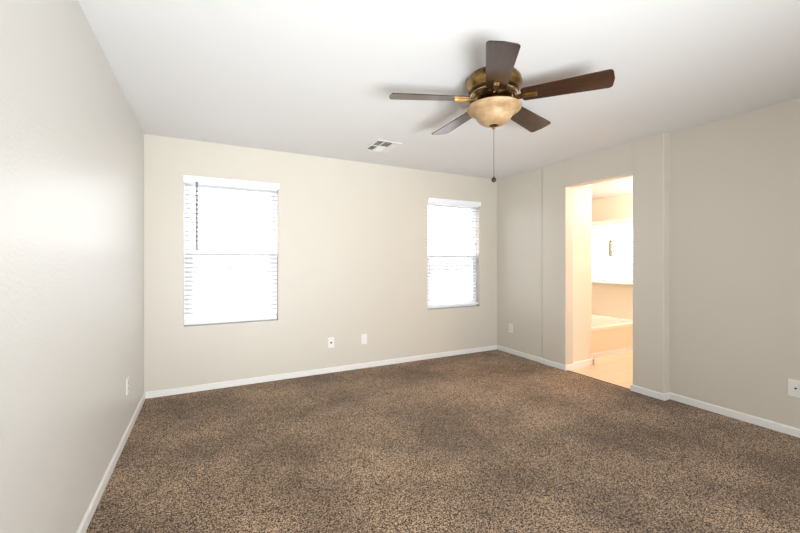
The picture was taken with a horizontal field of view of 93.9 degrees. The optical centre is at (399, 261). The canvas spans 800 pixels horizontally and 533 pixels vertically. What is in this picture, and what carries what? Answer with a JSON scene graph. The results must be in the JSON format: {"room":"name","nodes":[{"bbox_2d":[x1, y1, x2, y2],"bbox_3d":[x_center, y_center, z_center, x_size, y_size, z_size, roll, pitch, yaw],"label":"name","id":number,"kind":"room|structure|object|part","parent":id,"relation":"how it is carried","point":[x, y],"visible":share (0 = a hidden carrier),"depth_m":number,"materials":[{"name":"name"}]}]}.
{"room":"empty bedroom","nodes":[
{"label":"empty bedroom","id":0,"kind":"room"},
{"bbox_2d":[0,0,143,532],"bbox_3d":[-1.017,0.095,0.736,0.100,2.540,6.241,0,0,-27],"label":"wall","id":1,"kind":"structure","parent":0,"point":[72,140],"depth_m":1.48,"materials":[{"name":"white paint"}]},
{"bbox_2d":[76,392,144,532],"bbox_3d":[-0.967,1.240,0.762,0.012,0.070,6.041,0,0,-27],"label":"baseboard","id":2,"kind":"structure","parent":1,"relation":"attached to","point":[94,503],"depth_m":2.14,"materials":[{"name":"white paint"}]},
{"bbox_2d":[126,376,128,394],"bbox_3d":[-1.976,0.903,2.713,0.009,0.117,0.072,0,0,-27],"label":"wall outlet","id":3,"kind":"object","parent":1,"relation":"attached to","point":[127,379],"visible":1,"depth_m":2.69,"materials":[{"name":"white plastic"}]},
{"bbox_2d":[144,134,496,391],"bbox_3d":[-0.460,0.095,4.496,4.341,2.540,0.130,0,0,-27],"label":"wall","id":4,"kind":"structure","parent":0,"point":[352,236],"depth_m":4.20,"materials":[{"name":"beige paint"}]},
{"bbox_2d":[184,184,276,324],"bbox_3d":[-1.731,-0.083,3.869,0.875,1.423,0.074,0,0,-27],"label":"window","id":5,"kind":"structure","parent":4,"relation":"in","point":[273,311],"depth_m":3.78,"materials":[{"name":"white plastic"}]},
{"bbox_3d":[-1.740,-0.406,3.888,0.819,0.722,0.024,0,0,-27],"label":"sash","id":6,"kind":"part","parent":5,"relation":"part of","materials":[{"name":"white plastic"}]},
{"bbox_2d":[183,175,278,322],"bbox_3d":[-1.692,-0.114,3.800,0.883,1.423,0.106,0,0,-27],"label":"window blind","id":7,"kind":"object","parent":5,"relation":"attached to","point":[193,181],"visible":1,"depth_m":3.80,"materials":[{"name":"white plastic"}]},
{"bbox_3d":[-1.705,0.587,3.820,0.853,0.020,0.052,0,0,-27],"label":"rail","id":8,"kind":"part","parent":7,"relation":"part of","materials":[{"name":"white plastic"}]},
{"bbox_3d":[-1.705,-0.083,3.820,0.002,1.340,0.057,0,0,-27],"label":"ladder cord","id":9,"kind":"part","parent":7,"relation":"part of","materials":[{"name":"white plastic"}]},
{"bbox_3d":[-1.385,-0.083,3.986,0.002,1.340,0.057,0,0,-27],"label":"ladder cord","id":10,"kind":"part","parent":7,"relation":"part of","materials":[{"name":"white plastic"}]},
{"bbox_3d":[-1.726,0.258,3.860,0.819,0.685,0.030,0,0,-27],"label":"sash","id":11,"kind":"part","parent":5,"relation":"part of","materials":[{"name":"white plastic"}]},
{"bbox_2d":[145,345,496,398],"bbox_3d":[-0.477,1.240,4.407,4.228,0.070,0.012,0,0,-27],"label":"baseboard","id":12,"kind":"structure","parent":4,"relation":"attached to","point":[173,391],"depth_m":4.09,"materials":[{"name":"white paint"}]},
{"bbox_2d":[328,337,333,347],"bbox_3d":[-0.784,0.925,4.251,0.072,0.117,0.008,0,0,-27],"label":"wall jack","id":13,"kind":"object","parent":4,"relation":"attached to","point":[330,340],"visible":1,"depth_m":4.25,"materials":[{"name":"white plastic"}]},
{"bbox_2d":[361,334,366,343],"bbox_3d":[-0.425,0.923,4.436,0.072,0.117,0.009,0,0,-27],"label":"blank wall plate","id":14,"kind":"object","parent":4,"relation":"attached to","point":[363,336],"visible":1,"depth_m":4.43,"materials":[{"name":"white plastic"}]},
{"bbox_2d":[428,205,475,308],"bbox_3d":[0.695,-0.083,5.122,0.855,1.423,0.074,0,0,-27],"label":"window","id":15,"kind":"structure","parent":4,"relation":"in","point":[472,267],"depth_m":5.20,"materials":[{"name":"white plastic"}]},
{"bbox_3d":[0.700,0.258,5.113,0.799,0.685,0.030,0,0,-27],"label":"sash","id":16,"kind":"part","parent":15,"relation":"part of","materials":[{"name":"white plastic"}]},
{"bbox_2d":[428,197,480,306],"bbox_3d":[0.731,-0.114,5.059,0.863,1.423,0.092,0,0,-27],"label":"window blind","id":17,"kind":"object","parent":15,"relation":"attached to","point":[438,202],"visible":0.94,"depth_m":5.06,"materials":[{"name":"white plastic"}]},
{"bbox_3d":[0.720,0.587,5.073,0.833,0.020,0.052,0,0,-27],"label":"rail","id":18,"kind":"part","parent":17,"relation":"part of","materials":[{"name":"white plastic"}]},
{"bbox_3d":[1.040,-0.083,5.238,0.002,1.340,0.057,0,0,-27],"label":"ladder cord","id":19,"kind":"part","parent":17,"relation":"part of","materials":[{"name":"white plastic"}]},
{"bbox_3d":[0.685,-0.406,5.141,0.799,0.722,0.024,0,0,-27],"label":"sash","id":20,"kind":"part","parent":15,"relation":"part of","materials":[{"name":"white plastic"}]},
{"bbox_2d":[78,0,799,179],"bbox_3d":[0.912,-1.225,1.732,4.441,0.100,6.241,0,0,-27],"label":"ceiling","id":21,"kind":"structure","parent":0,"point":[318,78],"depth_m":2.24,"materials":[{"name":"white paint"}]},
{"bbox_2d":[364,139,401,152],"bbox_3d":[-0.182,-1.170,3.817,0.264,0.009,0.361,0,0,-27],"label":"ceiling vent","id":22,"kind":"object","parent":21,"relation":"in","point":[382,146],"visible":1,"depth_m":3.80,"materials":[{"name":"white metal"}]},
{"bbox_2d":[389,40,614,181],"bbox_3d":[0.576,-0.838,2.421,1.330,0.672,1.278,0,0,-27],"label":"ceiling fan","id":23,"kind":"object","parent":21,"relation":"hanging from","point":[492,89],"visible":1,"depth_m":2.25,"materials":[{"name":"brown wood"}]},
{"bbox_3d":[0.181,-1.018,2.321,0.499,0.039,0.157,-1,0,-8],"label":"blade","id":24,"kind":"part","parent":23,"relation":"part of","materials":[{"name":"brown wood"}]},
{"bbox_3d":[0.415,-1.018,2.755,0.157,0.039,0.499,0,-1,-26],"label":"blade","id":25,"kind":"part","parent":23,"relation":"part of","materials":[{"name":"brown wood"}]},
{"bbox_3d":[0.433,-1.015,2.356,0.192,0.020,0.038,-1,0,-8],"label":"blade arm","id":26,"kind":"part","parent":23,"relation":"part of","materials":[{"name":"gold metal"}]},
{"bbox_3d":[0.597,-1.041,2.377,0.284,0.047,0.284,0,0,-27],"label":"motor","id":27,"kind":"part","parent":23,"relation":"part of","materials":[{"name":"gold metal"}]},
{"bbox_3d":[0.597,-0.920,2.377,0.340,0.119,0.340,0,0,-27],"label":"lamp shade","id":28,"kind":"part","parent":23,"relation":"part of","materials":[{"name":"white glass"}]},
{"bbox_3d":[0.566,-1.015,2.214,0.038,0.020,0.192,0,1,10],"label":"blade arm","id":29,"kind":"part","parent":23,"relation":"part of","materials":[{"name":"gold metal"}]},
{"bbox_3d":[0.522,-1.018,1.964,0.157,0.039,0.499,0,1,10],"label":"blade","id":30,"kind":"part","parent":23,"relation":"part of","materials":[{"name":"brown wood"}]},
{"bbox_3d":[0.742,-1.015,2.297,0.192,0.020,0.038,2,1,28],"label":"blade arm","id":31,"kind":"part","parent":23,"relation":"part of","materials":[{"name":"gold metal"}]},
{"bbox_3d":[0.900,-1.018,2.667,0.499,0.039,0.157,2,-1,-44],"label":"blade","id":32,"kind":"part","parent":23,"relation":"part of","materials":[{"name":"brown wood"}]},
{"bbox_3d":[0.966,-1.018,2.178,0.499,0.039,0.157,2,1,28],"label":"blade","id":33,"kind":"part","parent":23,"relation":"part of","materials":[{"name":"brown wood"}]},
{"bbox_2d":[86,349,799,532],"bbox_3d":[1.747,1.320,2.309,6.456,0.110,6.500,0,0,-27],"label":"floor","id":34,"kind":"structure","parent":0,"point":[491,441],"depth_m":2.39,"materials":[{"name":"brown carpet"}]},
{"bbox_2d":[592,314,632,357],"bbox_3d":[2.731,1.080,5.686,1.408,0.391,1.200,0,0,-27],"label":"bathtub","id":35,"kind":"object","parent":34,"relation":"on","point":[610,335],"visible":0.33,"depth_m":5.16,"materials":[{"name":"beige ceramic"}]},
{"bbox_2d":[573,184,591,361],"bbox_3d":[1.925,0.165,5.158,0.505,2.400,1.400,0,0,-27],"label":"wall","id":36,"kind":"structure","parent":0,"point":[582,195],"depth_m":4.52,"materials":[{"name":"beige paint"}]},
{"bbox_2d":[592,193,632,319],"bbox_3d":[3.945,0.165,4.963,0.155,2.400,3.800,0,0,-27],"label":"wall","id":37,"kind":"structure","parent":0,"point":[612,300],"depth_m":5.94,"materials":[{"name":"beige paint"}]},
{"bbox_2d":[592,218,632,281],"bbox_3d":[3.296,-0.169,5.979,0.133,0.968,1.040,0,0,-27],"label":"window blind","id":38,"kind":"object","parent":37,"relation":"attached to","point":[625,221],"visible":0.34,"depth_m":5.88,"materials":[{"name":"white plastic"}]},
{"bbox_3d":[3.330,0.305,5.996,0.052,0.020,1.028,0,0,-27],"label":"rail","id":39,"kind":"part","parent":38,"relation":"part of","materials":[{"name":"white plastic"}]},
{"bbox_2d":[592,280,632,282],"bbox_3d":[3.409,-0.147,6.116,0.050,0.975,0.940,0,0,-27],"label":"window","id":40,"kind":"structure","parent":37,"relation":"attached to","point":[592,280],"depth_m":6.02,"materials":[{"name":"white plastic"}]},
{"bbox_2d":[592,176,632,199],"bbox_3d":[3.101,-1.085,4.527,2.015,0.100,3.800,0,0,-27],"label":"ceiling","id":41,"kind":"structure","parent":0,"point":[621,186],"depth_m":5.31,"materials":[{"name":"white paint"}]},
{"bbox_2d":[497,98,799,428],"bbox_3d":[2.857,0.095,2.736,0.167,2.540,6.043,0,0,-28],"label":"wall","id":42,"kind":"structure","parent":0,"point":[716,204],"depth_m":3.27,"materials":[{"name":"beige paint"}]},
{"bbox_2d":[509,324,512,332],"bbox_3d":[1.523,0.917,5.132,0.009,0.117,0.072,0,0,-27],"label":"wall outlet","id":43,"kind":"object","parent":42,"relation":"attached to","point":[510,325],"visible":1,"depth_m":5.12,"materials":[{"name":"white plastic"}]},
{"bbox_2d":[567,370,628,388],"bbox_3d":[2.111,1.270,4.003,0.014,0.015,0.743,0,0,-27],"label":"trim","id":44,"kind":"structure","parent":42,"relation":"attached to","point":[567,370],"depth_m":3.96,"materials":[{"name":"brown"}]},
{"bbox_2d":[497,345,799,437],"bbox_3d":[3.673,1.236,3.158,2.055,0.082,6.041,0,0,-27],"label":"baseboard","id":45,"kind":"structure","parent":42,"relation":"attached to","point":[789,430],"depth_m":3.31,"materials":[{"name":"white paint"}]},
{"bbox_2d":[788,378,799,397],"bbox_3d":[2.859,0.918,2.698,0.014,0.124,0.086,0,0,-27],"label":"wall jack","id":46,"kind":"object","parent":42,"relation":"attached to","point":[793,385],"visible":1,"depth_m":2.71,"materials":[{"name":"white plastic"}]},
{"label":"outside","id":47,"kind":"structure","parent":0,"visible":0},
{"bbox_2d":[193,263,632,315],"bbox_3d":[0.000,1.425,0.000,600.000,0.001,600.000,0,0,-27],"label":"ground","id":48,"kind":"structure","parent":47,"point":[264,300],"depth_m":21.13,"materials":[{"name":"grey"}]},
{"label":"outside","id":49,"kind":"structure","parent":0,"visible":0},
{"bbox_2d":[430,264,632,301],"bbox_3d":[59.492,1.395,109.500,193.800,0.001,260.000,0,0,-27],"label":"ground","id":50,"kind":"structure","parent":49,"point":[466,280],"depth_m":28.64,"materials":[{"name":"grey"}]}
]}

